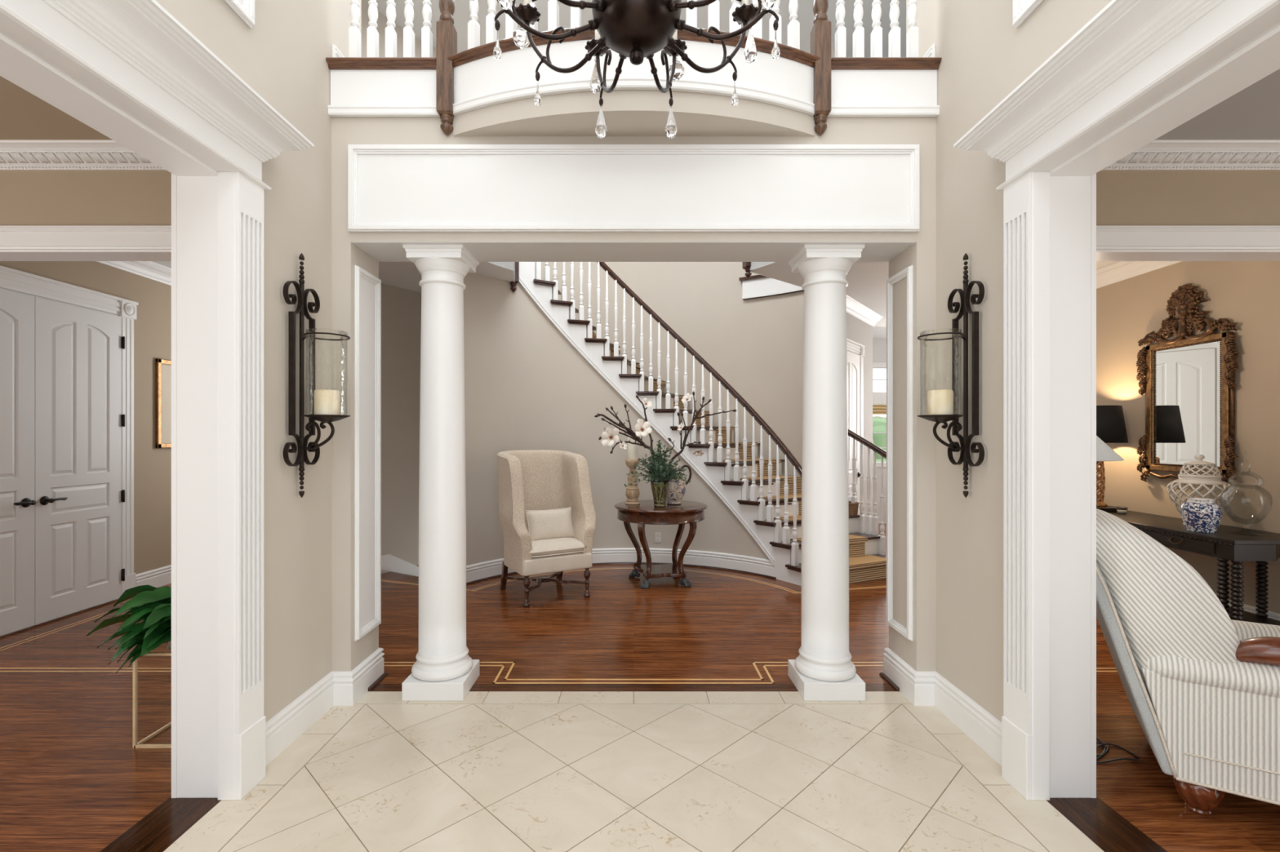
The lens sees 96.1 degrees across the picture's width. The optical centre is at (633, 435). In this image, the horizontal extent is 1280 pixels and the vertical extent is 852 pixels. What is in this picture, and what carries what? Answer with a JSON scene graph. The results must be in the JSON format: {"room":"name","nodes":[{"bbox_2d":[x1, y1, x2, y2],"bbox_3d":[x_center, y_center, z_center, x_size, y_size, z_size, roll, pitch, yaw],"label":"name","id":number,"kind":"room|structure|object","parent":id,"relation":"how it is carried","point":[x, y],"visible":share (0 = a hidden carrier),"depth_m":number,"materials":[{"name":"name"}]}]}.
{"room":"entrance hall","nodes":[
{"label":"entrance hall","id":0,"kind":"room"},
{"bbox_2d":[0,75,112,140],"bbox_3d":[-3.915,-1.660,0.675,4.170,0.100,5.150,0,0,0],"label":"ceiling","id":1,"kind":"structure","parent":0,"point":[24,116],"depth_m":2.95,"materials":[{"name":"beige paint"}]},
{"bbox_2d":[0,261,171,574],"bbox_3d":[-3.250,-1.500,5.210,2.840,5.900,3.580,0,0,0],"label":"wall","id":2,"kind":"structure","parent":0,"point":[153,323],"depth_m":5.38,"materials":[{"name":"beige paint"}]},
{"bbox_2d":[0,265,138,636],"bbox_3d":[-4.542,0.115,4.357,0.136,2.670,1.825,0,0,0],"label":"door","id":3,"kind":"structure","parent":2,"relation":"in","point":[67,350],"depth_m":4.57,"materials":[{"name":"grey paint"}]},
{"bbox_2d":[95,261,171,285],"bbox_3d":[-3.935,-1.545,5.200,1.270,0.130,3.400,0,0,0],"label":"trim","id":4,"kind":"structure","parent":2,"relation":"attached to","point":[151,270],"depth_m":5.33,"materials":[{"name":"white paint"}]},
{"bbox_2d":[135,564,171,587],"bbox_3d":[-3.935,1.362,6.080,1.270,0.176,1.640,0,0,0],"label":"baseboard","id":5,"kind":"structure","parent":2,"relation":"attached to","point":[162,576],"depth_m":5.48,"materials":[{"name":"white paint"}]},
{"bbox_2d":[155,358,171,448],"bbox_3d":[-4.556,-0.310,5.860,0.027,0.860,0.740,0,0,0],"label":"framed print","id":6,"kind":"object","parent":2,"relation":"attached to","point":[163,366],"visible":0.42,"depth_m":5.58,"materials":[{"name":"gold metal"}]},
{"bbox_2d":[0,170,171,226],"bbox_3d":[-3.965,-0.080,0.775,4.270,3.060,5.350,0,0,0],"label":"wall","id":7,"kind":"structure","parent":0,"point":[27,197],"depth_m":3.25,"materials":[{"name":"beige paint"}]},
{"bbox_2d":[0,140,165,170],"bbox_3d":[-3.915,-1.555,3.190,4.170,0.110,0.120,0,0,0],"label":"trim","id":8,"kind":"structure","parent":7,"relation":"attached to","point":[15,155],"depth_m":3.19,"materials":[{"name":"white paint"}]},
{"bbox_2d":[0,226,171,261],"bbox_3d":[-3.550,-1.108,3.320,3.300,0.140,0.200,0,0,0],"label":"trim","id":9,"kind":"structure","parent":7,"relation":"attached to","point":[17,243],"depth_m":3.23,"materials":[{"name":"white paint"}]},
{"bbox_2d":[155,0,361,721],"bbox_3d":[-1.732,-1.500,0.875,0.195,5.900,5.150,0,0,0],"label":"wall","id":10,"kind":"structure","parent":0,"point":[282,58],"depth_m":2.77,"materials":[{"name":"beige paint"}]},
{"bbox_2d":[0,0,314,799],"bbox_3d":[-1.643,0.071,0.491,0.414,2.757,4.182,0,0,0],"label":"trim","id":11,"kind":"structure","parent":10,"relation":"attached to","point":[129,71],"depth_m":2.29,"materials":[{"name":"white paint"}]},
{"bbox_2d":[223,0,254,28],"bbox_3d":[-1.622,-2.743,1.375,0.026,2.015,2.150,0,0,0],"label":"trim","id":12,"kind":"structure","parent":10,"relation":"attached to","point":[244,9],"depth_m":2.40,"materials":[{"name":"white paint"}]},
{"bbox_2d":[283,253,350,497],"bbox_3d":[-1.503,-0.292,2.785,0.238,1.188,0.274,0,0,0],"label":"wall sconce","id":13,"kind":"object","parent":10,"relation":"attached to","point":[302,458],"visible":1,"depth_m":2.77,"materials":[{"name":"metal"}]},
{"bbox_2d":[314,388,340,414],"bbox_3d":[-1.485,-0.157,2.785,0.112,0.142,0.112,0,0,0],"label":"pillar candle","id":14,"kind":"object","parent":13,"relation":"in","point":[326,402],"visible":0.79,"depth_m":2.74,"materials":[{"name":"beige wax"}]},
{"bbox_2d":[266,648,388,765],"bbox_3d":[-1.660,1.362,2.966,0.340,0.176,1.047,0,0,0],"label":"baseboard","id":15,"kind":"structure","parent":10,"relation":"attached to","point":[337,688],"depth_m":2.97,"materials":[{"name":"white paint"}]},
{"bbox_2d":[332,44,934,57],"bbox_3d":[0.000,-2.038,3.285,3.270,0.176,0.330,0,0,0],"label":"baseboard","id":16,"kind":"structure","parent":10,"relation":"attached to","point":[336,53],"depth_m":3.12,"materials":[{"name":"white paint"}]},
{"bbox_2d":[361,0,835,565],"bbox_3d":[-0.522,-0.750,6.804,5.524,7.400,1.738,0,0,-13],"label":"wall","id":17,"kind":"structure","parent":0,"point":[756,345],"depth_m":7.15,"materials":[{"name":"beige paint"}]},
{"bbox_2d":[381,554,418,576],"bbox_3d":[-2.275,1.973,6.391,0.278,1.425,2.440,0,0,38],"label":"trim","id":18,"kind":"structure","parent":17,"relation":"attached to","point":[389,562],"depth_m":6.20,"materials":[{"name":"white paint"}]},
{"bbox_2d":[466,562,776,585],"bbox_3d":[-0.195,1.440,6.051,3.185,0.019,0.893,0,0,-7],"label":"trim","id":19,"kind":"structure","parent":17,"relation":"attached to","point":[602,563],"depth_m":6.19,"materials":[{"name":"brown wood"}]},
{"bbox_2d":[487,262,801,287],"bbox_3d":[0.323,-1.749,5.407,3.715,0.282,2.251,0,0,0],"label":"trim","id":20,"kind":"structure","parent":17,"relation":"attached to","point":[491,263],"depth_m":5.55,"materials":[{"name":"white paint"}]},
{"bbox_2d":[738,275,804,299],"bbox_3d":[1.794,-1.853,6.936,1.124,0.265,0.132,0,0,38],"label":"trim","id":21,"kind":"structure","parent":17,"relation":"attached to","point":[755,286],"depth_m":7.10,"materials":[{"name":"white paint"}]},
{"bbox_2d":[463,272,768,565],"bbox_3d":[-0.203,-0.145,6.122,3.392,3.191,0.993,0,0,-7],"label":"wall","id":22,"kind":"structure","parent":0,"point":[526,388],"depth_m":6.20,"materials":[{"name":"beige paint"}]},
{"bbox_2d":[466,547,774,582],"bbox_3d":[-0.204,1.362,6.069,3.212,0.176,0.898,0,0,-7],"label":"baseboard","id":23,"kind":"structure","parent":22,"relation":"attached to","point":[476,571],"depth_m":6.27,"materials":[{"name":"white paint"}]},
{"bbox_2d":[654,532,661,542],"bbox_3d":[0.274,1.150,6.502,0.070,0.114,0.011,0,0,9],"label":"wall outlet","id":24,"kind":"object","parent":22,"relation":"attached to","point":[657,535],"visible":1,"depth_m":6.50,"materials":[{"name":"white plastic"}]},
{"bbox_2d":[742,262,751,278],"bbox_3d":[1.120,-2.342,5.621,0.090,1.615,0.090,0,0,-15],"label":"finial","id":25,"kind":"object","parent":22,"relation":"attached to","point":[746,266],"visible":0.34,"depth_m":5.60,"materials":[{"name":"brown wood"}]},
{"bbox_2d":[331,116,936,671],"bbox_3d":[0.000,-0.220,3.285,3.270,3.340,0.350,0,0,0],"label":"wall","id":26,"kind":"structure","parent":0,"point":[365,251],"depth_m":3.11,"materials":[{"name":"beige paint"}]},
{"bbox_2d":[354,265,381,640],"bbox_3d":[-1.519,0.095,3.295,0.022,2.060,0.290,0,0,0],"label":"trim","id":27,"kind":"structure","parent":26,"relation":"attached to","point":[367,287],"depth_m":3.30,"materials":[{"name":"white paint"}]},
{"bbox_2d":[347,144,919,232],"bbox_3d":[0.000,-1.331,3.092,3.070,0.466,0.036,0,0,0],"label":"beam","id":28,"kind":"structure","parent":26,"relation":"attached to","point":[392,188],"depth_m":3.10,"materials":[{"name":"white paint"}]},
{"bbox_2d":[328,40,939,116],"bbox_3d":[0.000,-1.844,3.015,3.272,0.248,0.370,0,0,0],"label":"trim","id":29,"kind":"structure","parent":26,"relation":"attached to","point":[489,81],"depth_m":3.02,"materials":[{"name":"white paint"}]},
{"bbox_2d":[453,89,814,136],"bbox_3d":[0.000,-1.674,3.031,1.948,0.112,0.338,0,0,0],"label":"soffit","id":30,"kind":"structure","parent":26,"relation":"attached to","point":[626,113],"depth_m":2.96,"materials":[{"name":"beige paint"}]},
{"bbox_2d":[325,0,942,135],"bbox_3d":[0.000,-2.392,2.985,3.310,1.557,0.352,0,0,0],"label":"balcony railing","id":31,"kind":"object","parent":30,"relation":"on","point":[447,58],"visible":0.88,"depth_m":3.06,"materials":[{"name":"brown wood"}]},
{"bbox_2d":[886,265,912,640],"bbox_3d":[1.519,0.095,3.295,0.022,2.060,0.290,0,0,0],"label":"trim","id":32,"kind":"structure","parent":26,"relation":"attached to","point":[907,633],"depth_m":3.40,"materials":[{"name":"white paint"}]},
{"bbox_2d":[364,0,906,57],"bbox_3d":[1.265,-4.500,3.950,11.870,0.100,11.700,0,0,0],"label":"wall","id":33,"kind":"structure","parent":0,"point":[806,16],"depth_m":6.13,"materials":[{"name":"white paint"}]},
{"bbox_2d":[470,0,780,138],"bbox_3d":[0.015,-2.847,2.000,1.212,3.146,1.164,0,0,0],"label":"chandelier","id":34,"kind":"object","parent":33,"relation":"hanging from","point":[636,30],"visible":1,"depth_m":2.00,"materials":[{"name":"brown metal"}]},
{"bbox_2d":[152,261,1119,337],"bbox_3d":[1.315,-1.750,6.574,11.770,0.280,6.251,0,0,0],"label":"ceiling","id":35,"kind":"structure","parent":0,"point":[867,281],"depth_m":5.80,"materials":[{"name":"white paint"}]},
{"bbox_2d":[0,523,1279,851],"bbox_3d":[0.600,1.479,3.995,13.200,0.061,11.411,0,0,0],"label":"floor","id":36,"kind":"structure","parent":0,"point":[485,771],"depth_m":2.60,"materials":[{"name":"beige stone"}]},
{"bbox_2d":[132,644,171,748],"bbox_3d":[-2.120,1.230,2.875,0.412,0.440,0.412,0,0,0],"label":"plant stand","id":37,"kind":"object","parent":36,"relation":"on","point":[135,744],"visible":0.13,"depth_m":2.67,"materials":[{"name":"gold metal"}]},
{"bbox_2d":[168,640,171,652],"bbox_3d":[-2.120,1.060,2.875,0.344,0.220,0.344,0,0,0],"label":"plant pot","id":38,"kind":"object","parent":37,"relation":"in","point":[169,642],"visible":0.02,"depth_m":2.74,"materials":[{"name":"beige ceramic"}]},
{"bbox_2d":[86,584,171,673],"bbox_3d":[-2.280,0.899,2.830,0.552,0.361,0.510,0,0,32],"label":"potted plant","id":39,"kind":"object","parent":38,"relation":"in","point":[153,605],"visible":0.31,"depth_m":2.67,"materials":[{"name":"green plant"}]},
{"bbox_2d":[401,244,479,701],"bbox_3d":[-1.100,0.201,3.310,0.336,2.498,0.336,0,0,0],"label":"column","id":40,"kind":"structure","parent":36,"relation":"on","point":[443,669],"depth_m":3.20,"materials":[{"name":"white paint"}]},
{"bbox_2d":[496,449,595,607],"bbox_3d":[-0.834,0.799,5.307,0.792,1.317,0.764,0,0,-31],"label":"armchair","id":41,"kind":"object","parent":36,"relation":"on","point":[531,479],"visible":0.95,"depth_m":5.19,"materials":[{"name":"fabric"}]},
{"bbox_2d":[524,506,573,541],"bbox_3d":[-0.758,0.810,5.239,0.457,0.281,0.171,0,0,-31],"label":"lumbar pillow","id":42,"kind":"object","parent":41,"relation":"on","point":[550,523],"visible":0.91,"depth_m":5.17,"materials":[{"name":"fabric"}]},
{"bbox_2d":[529,537,584,556],"bbox_3d":[-0.792,0.992,5.236,0.535,0.135,0.570,0,0,-31],"label":"seat cushion","id":43,"kind":"object","parent":41,"relation":"on","point":[563,546],"depth_m":5.04,"materials":[{"name":"fabric"}]},
{"bbox_2d":[614,499,707,588],"bbox_3d":[0.270,1.069,5.745,0.929,0.759,0.929,0,0,-14],"label":"round side table","id":44,"kind":"object","parent":36,"relation":"on","point":[691,513],"visible":0.98,"depth_m":5.51,"materials":[{"name":"brown wood"}]},
{"bbox_2d":[625,458,639,505],"bbox_3d":[-0.012,0.463,5.800,0.152,0.455,0.152,0,0,0],"label":"candlestick","id":45,"kind":"object","parent":44,"relation":"on","point":[632,492],"visible":0.93,"depth_m":5.75,"materials":[{"name":"brown wood"}]},
{"bbox_2d":[627,436,637,459],"bbox_3d":[-0.012,0.135,5.800,0.100,0.292,0.100,0,0,0],"label":"pillar candle","id":46,"kind":"object","parent":45,"relation":"on","point":[632,448],"visible":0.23,"depth_m":5.75,"materials":[{"name":"beige wax"}]},
{"bbox_2d":[625,458,639,467],"bbox_3d":[-0.012,0.277,5.800,0.150,0.083,0.150,0,0,0],"label":"cup","id":47,"kind":"object","parent":45,"relation":"on","point":[629,463],"depth_m":5.74,"materials":[{"name":"brown wood"}]},
{"bbox_2d":[650,480,669,507],"bbox_3d":[0.252,0.559,5.560,0.188,0.262,0.188,0,0,0],"label":"glass vase","id":48,"kind":"object","parent":44,"relation":"on","point":[666,482],"visible":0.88,"depth_m":5.52,"materials":[{"name":"glass"}]},
{"bbox_2d":[623,439,692,503],"bbox_3d":[0.231,0.346,5.553,0.661,0.620,0.394,0,0,0],"label":"bunch","id":49,"kind":"object","parent":48,"relation":"in","point":[658,471],"visible":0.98,"depth_m":5.53,"materials":[{"name":"green plant"}]},
{"bbox_2d":[594,391,736,501],"bbox_3d":[0.302,0.101,5.533,1.354,1.066,0.374,0,0,0],"label":"branches","id":50,"kind":"object","parent":48,"relation":"in","point":[609,437],"visible":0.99,"depth_m":5.57,"materials":[{"name":"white plant"}]},
{"bbox_2d":[663,465,691,505],"bbox_3d":[0.411,0.491,5.794,0.257,0.397,0.242,0,0,-36],"label":"ceramic pitcher","id":51,"kind":"object","parent":44,"relation":"on","point":[676,491],"visible":0.66,"depth_m":5.70,"materials":[{"name":"ceramic"}]},
{"bbox_2d":[510,262,886,586],"bbox_3d":[0.503,-0.850,6.606,4.796,4.600,1.915,0,0,11],"label":"staircase","id":52,"kind":"structure","parent":36,"relation":"on","point":[766,502],"depth_m":6.30,"materials":[{"name":"white paint"}]},
{"bbox_2d":[848,501,859,515],"bbox_3d":[2.372,0.808,6.407,0.218,0.138,0.218,0,0,-30],"label":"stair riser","id":53,"kind":"object","parent":52,"relation":"on","point":[853,507],"visible":0.41,"depth_m":6.32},
{"bbox_2d":[787,244,865,701],"bbox_3d":[1.100,0.201,3.310,0.336,2.498,0.336,0,0,0],"label":"column","id":54,"kind":"structure","parent":36,"relation":"on","point":[824,670],"depth_m":3.20,"materials":[{"name":"white paint"}]},
{"bbox_2d":[1096,435,1124,461],"bbox_3d":[2.860,0.665,3.800,0.583,1.570,0.583,0,0,0],"label":"floor lamp","id":55,"kind":"object","parent":36,"relation":"on","point":[1104,452],"visible":0.12,"depth_m":3.56,"materials":[{"name":"white fabric"}]},
{"bbox_2d":[1096,742,1137,763],"bbox_3d":[2.113,1.442,2.594,0.237,0.014,0.137,0,0,-15],"label":"power cord","id":56,"kind":"object","parent":36,"relation":"on","point":[1104,744],"visible":0.61,"depth_m":2.56,"materials":[{"name":"black plastic"}]},
{"bbox_2d":[1096,737,1139,759],"bbox_3d":[2.170,1.442,2.688,0.197,0.014,0.224,0,0,0],"label":"power cord","id":57,"kind":"object","parent":36,"relation":"on","point":[1100,740],"visible":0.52,"depth_m":2.66,"materials":[{"name":"black plastic"}]},
{"bbox_2d":[1096,508,1279,816],"bbox_3d":[2.589,0.902,2.342,1.307,1.097,0.789,0,0,33],"label":"striped armchair","id":58,"kind":"object","parent":36,"relation":"on","point":[1202,685],"visible":0.91,"depth_m":2.21,"materials":[{"name":"grey fabric"}]},
{"bbox_2d":[1096,508,1239,688],"bbox_3d":[2.257,0.692,2.555,0.507,0.677,0.720,0,0,33],"label":"chair back","id":59,"kind":"object","parent":58,"relation":"on","point":[1165,610],"depth_m":2.26,"materials":[{"name":"white fabric"}]},
{"bbox_2d":[1108,510,1279,626],"bbox_3d":[4.273,1.071,4.875,0.624,0.757,2.150,0,0,0],"label":"console table","id":60,"kind":"object","parent":36,"relation":"on","point":[1238,545],"visible":0.33,"depth_m":4.01,"materials":[{"name":"black wood"}]},
{"bbox_2d":[1096,405,1128,512],"bbox_3d":[4.335,0.209,5.400,0.473,0.968,0.473,0,0,0],"label":"lamp","id":61,"kind":"object","parent":60,"relation":"on","point":[1110,421],"depth_m":5.21,"materials":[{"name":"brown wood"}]},
{"bbox_2d":[1116,510,1126,513],"bbox_3d":[4.330,0.663,5.100,0.082,0.060,0.082,0,0,0],"label":"glass","id":62,"kind":"object","parent":60,"relation":"on","point":[1118,511],"visible":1,"depth_m":5.08,"materials":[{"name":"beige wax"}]},
{"bbox_2d":[1166,454,1235,525],"bbox_3d":[4.350,0.418,4.420,0.372,0.550,0.374,0,0,0],"label":"ginger jar","id":63,"kind":"object","parent":60,"relation":"on","point":[1203,480],"visible":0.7,"depth_m":4.37,"materials":[{"name":"white ceramic"}]},
{"bbox_2d":[1180,497,1222,533],"bbox_3d":[4.115,0.572,4.170,0.220,0.243,0.220,0,0,0],"label":"ginger jar","id":64,"kind":"object","parent":60,"relation":"on","point":[1203,515],"visible":1,"depth_m":4.10,"materials":[{"name":"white ceramic"}]},
{"bbox_2d":[1226,606,1279,626],"bbox_3d":[4.265,1.308,4.875,0.510,0.025,2.050,0,0,0],"label":"shelf","id":65,"kind":"object","parent":60,"relation":"attached to","point":[1248,616],"depth_m":4.08,"materials":[{"name":"black wood"}]},
{"bbox_2d":[831,46,872,516],"bbox_3d":[2.985,-1.500,8.062,0.649,5.900,3.286,0,0,17],"label":"wall","id":66,"kind":"structure","parent":0,"point":[857,331],"depth_m":7.59,"materials":[{"name":"beige paint"}]},
{"bbox_2d":[846,338,864,514],"bbox_3d":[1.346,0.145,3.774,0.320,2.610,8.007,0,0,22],"label":"door","id":67,"kind":"structure","parent":66,"relation":"in","point":[855,362],"depth_m":7.18,"materials":[{"name":"white paint"}]},
{"bbox_2d":[845,293,882,327],"bbox_3d":[3.067,-1.545,7.877,0.637,0.130,3.078,0,0,19],"label":"trim","id":68,"kind":"structure","parent":66,"relation":"attached to","point":[855,308],"depth_m":7.21,"materials":[{"name":"white paint"}]},
{"bbox_2d":[872,337,886,523],"bbox_3d":[5.225,-1.500,6.550,4.150,5.900,6.200,0,0,0],"label":"wall","id":69,"kind":"structure","parent":0,"point":[879,344],"depth_m":9.50,"materials":[{"name":"white paint"}]},
{"bbox_2d":[872,362,886,466],"bbox_3d":[4.810,-0.345,9.540,2.250,1.730,0.120,0,0,0],"label":"window","id":70,"kind":"structure","parent":69,"relation":"in","point":[878,397],"depth_m":9.48,"materials":[{"name":"white paint"}]},
{"bbox_2d":[872,404,886,414],"bbox_3d":[4.083,-0.430,9.452,0.647,0.160,0.046,0,0,0],"label":"roman shade","id":71,"kind":"object","parent":70,"relation":"attached to","point":[877,409],"visible":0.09,"depth_m":9.45,"materials":[{"name":"beige fabric"}]},
{"bbox_2d":[906,0,1111,722],"bbox_3d":[1.732,-1.500,0.875,0.195,5.900,5.150,0,0,0],"label":"wall","id":72,"kind":"structure","parent":0,"point":[985,58],"depth_m":2.75,"materials":[{"name":"beige paint"}]},
{"bbox_2d":[879,648,1001,766],"bbox_3d":[1.660,1.362,2.966,0.340,0.176,1.047,0,0,0],"label":"baseboard","id":73,"kind":"structure","parent":72,"relation":"attached to","point":[921,688],"depth_m":2.98,"materials":[{"name":"white paint"}]},
{"bbox_2d":[916,253,984,497],"bbox_3d":[1.503,-0.292,2.785,0.238,1.188,0.274,0,0,0],"label":"wall sconce","id":74,"kind":"object","parent":72,"relation":"attached to","point":[965,308],"visible":1,"depth_m":2.77,"materials":[{"name":"metal"}]},
{"bbox_2d":[927,388,953,414],"bbox_3d":[1.485,-0.157,2.785,0.112,0.142,0.112,0,0,0],"label":"pillar candle","id":75,"kind":"object","parent":74,"relation":"in","point":[940,402],"visible":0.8,"depth_m":2.74,"materials":[{"name":"beige wax"}]},
{"bbox_2d":[1012,0,1043,28],"bbox_3d":[1.622,-2.743,1.375,0.026,2.015,2.150,0,0,0],"label":"trim","id":76,"kind":"structure","parent":72,"relation":"attached to","point":[1022,10],"depth_m":2.40,"materials":[{"name":"white paint"}]},
{"bbox_2d":[953,0,1279,799],"bbox_3d":[1.643,0.071,0.491,0.414,2.757,4.182,0,0,0],"label":"trim","id":77,"kind":"structure","parent":72,"relation":"attached to","point":[1138,71],"depth_m":2.29,"materials":[{"name":"white paint"}]},
{"bbox_2d":[1096,261,1279,613],"bbox_3d":[4.670,-0.130,4.860,0.100,3.160,2.880,0,0,0],"label":"wall","id":78,"kind":"structure","parent":0,"point":[1246,294],"depth_m":4.50,"materials":[{"name":"beige paint"}]},
{"bbox_2d":[1096,261,1182,288],"bbox_3d":[4.554,-1.538,4.900,0.132,0.143,2.800,0,0,0],"label":"trim","id":79,"kind":"structure","parent":78,"relation":"attached to","point":[1119,271],"depth_m":5.33,"materials":[{"name":"white paint"}]},
{"bbox_2d":[1136,284,1239,488],"bbox_3d":[4.575,-0.415,4.788,0.104,1.679,0.894,0,0,-1],"label":"gilt mirror","id":80,"kind":"object","parent":78,"relation":"attached to","point":[1188,384],"visible":0.98,"depth_m":4.75,"materials":[{"name":"gold metal"}]},
{"bbox_2d":[1152,340,1221,466],"bbox_3d":[4.599,-0.250,4.785,0.006,1.010,0.610,0,0,0],"label":"mirror glass","id":81,"kind":"object","parent":80,"relation":"attached to","point":[1187,375],"depth_m":4.78,"materials":[{"name":"white"}]},
{"bbox_2d":[1217,597,1279,621],"bbox_3d":[4.608,1.362,4.900,0.024,0.176,2.800,0,0,0],"label":"baseboard","id":82,"kind":"structure","parent":78,"relation":"attached to","point":[1247,608],"depth_m":4.26,"materials":[{"name":"white paint"}]},
{"bbox_2d":[1096,170,1279,226],"bbox_3d":[4.165,-0.080,0.775,4.670,3.060,5.350,0,0,0],"label":"wall","id":83,"kind":"structure","parent":0,"point":[1123,197],"depth_m":3.25,"materials":[{"name":"beige paint"}]},
{"bbox_2d":[1096,226,1279,261],"bbox_3d":[3.550,-1.108,3.320,3.300,0.140,0.200,0,0,0],"label":"trim","id":84,"kind":"structure","parent":83,"relation":"attached to","point":[1113,243],"depth_m":3.23,"materials":[{"name":"white paint"}]},
{"bbox_2d":[1101,140,1279,170],"bbox_3d":[3.915,-1.555,3.190,4.170,0.110,0.120,0,0,0],"label":"trim","id":85,"kind":"structure","parent":83,"relation":"attached to","point":[1157,155],"depth_m":3.19,"materials":[{"name":"white paint"}]},
{"bbox_2d":[1154,69,1279,140],"bbox_3d":[4.115,-1.660,0.675,4.570,0.100,5.150,0,0,0],"label":"ceiling","id":86,"kind":"structure","parent":0,"point":[1253,113],"depth_m":2.94,"materials":[{"name":"grey paint"}]},
{"label":"outside","id":87,"kind":"structure","parent":0,"visible":0},
{"bbox_2d":[872,458,886,462],"bbox_3d":[16.000,1.700,39.950,48.000,0.100,60.100,0,0,0],"label":"ground","id":88,"kind":"structure","parent":87,"point":[877,460],"depth_m":39.22,"materials":[{"name":"green plant"}]},
{"bbox_2d":[872,415,886,458],"bbox_3d":[23.156,0.858,44.854,46.212,6.665,10.134,0,0,0],"label":"hedge","id":89,"kind":"object","parent":88,"relation":"on","point":[879,424],"visible":0.02,"depth_m":41.25,"materials":[{"name":"green plant"}]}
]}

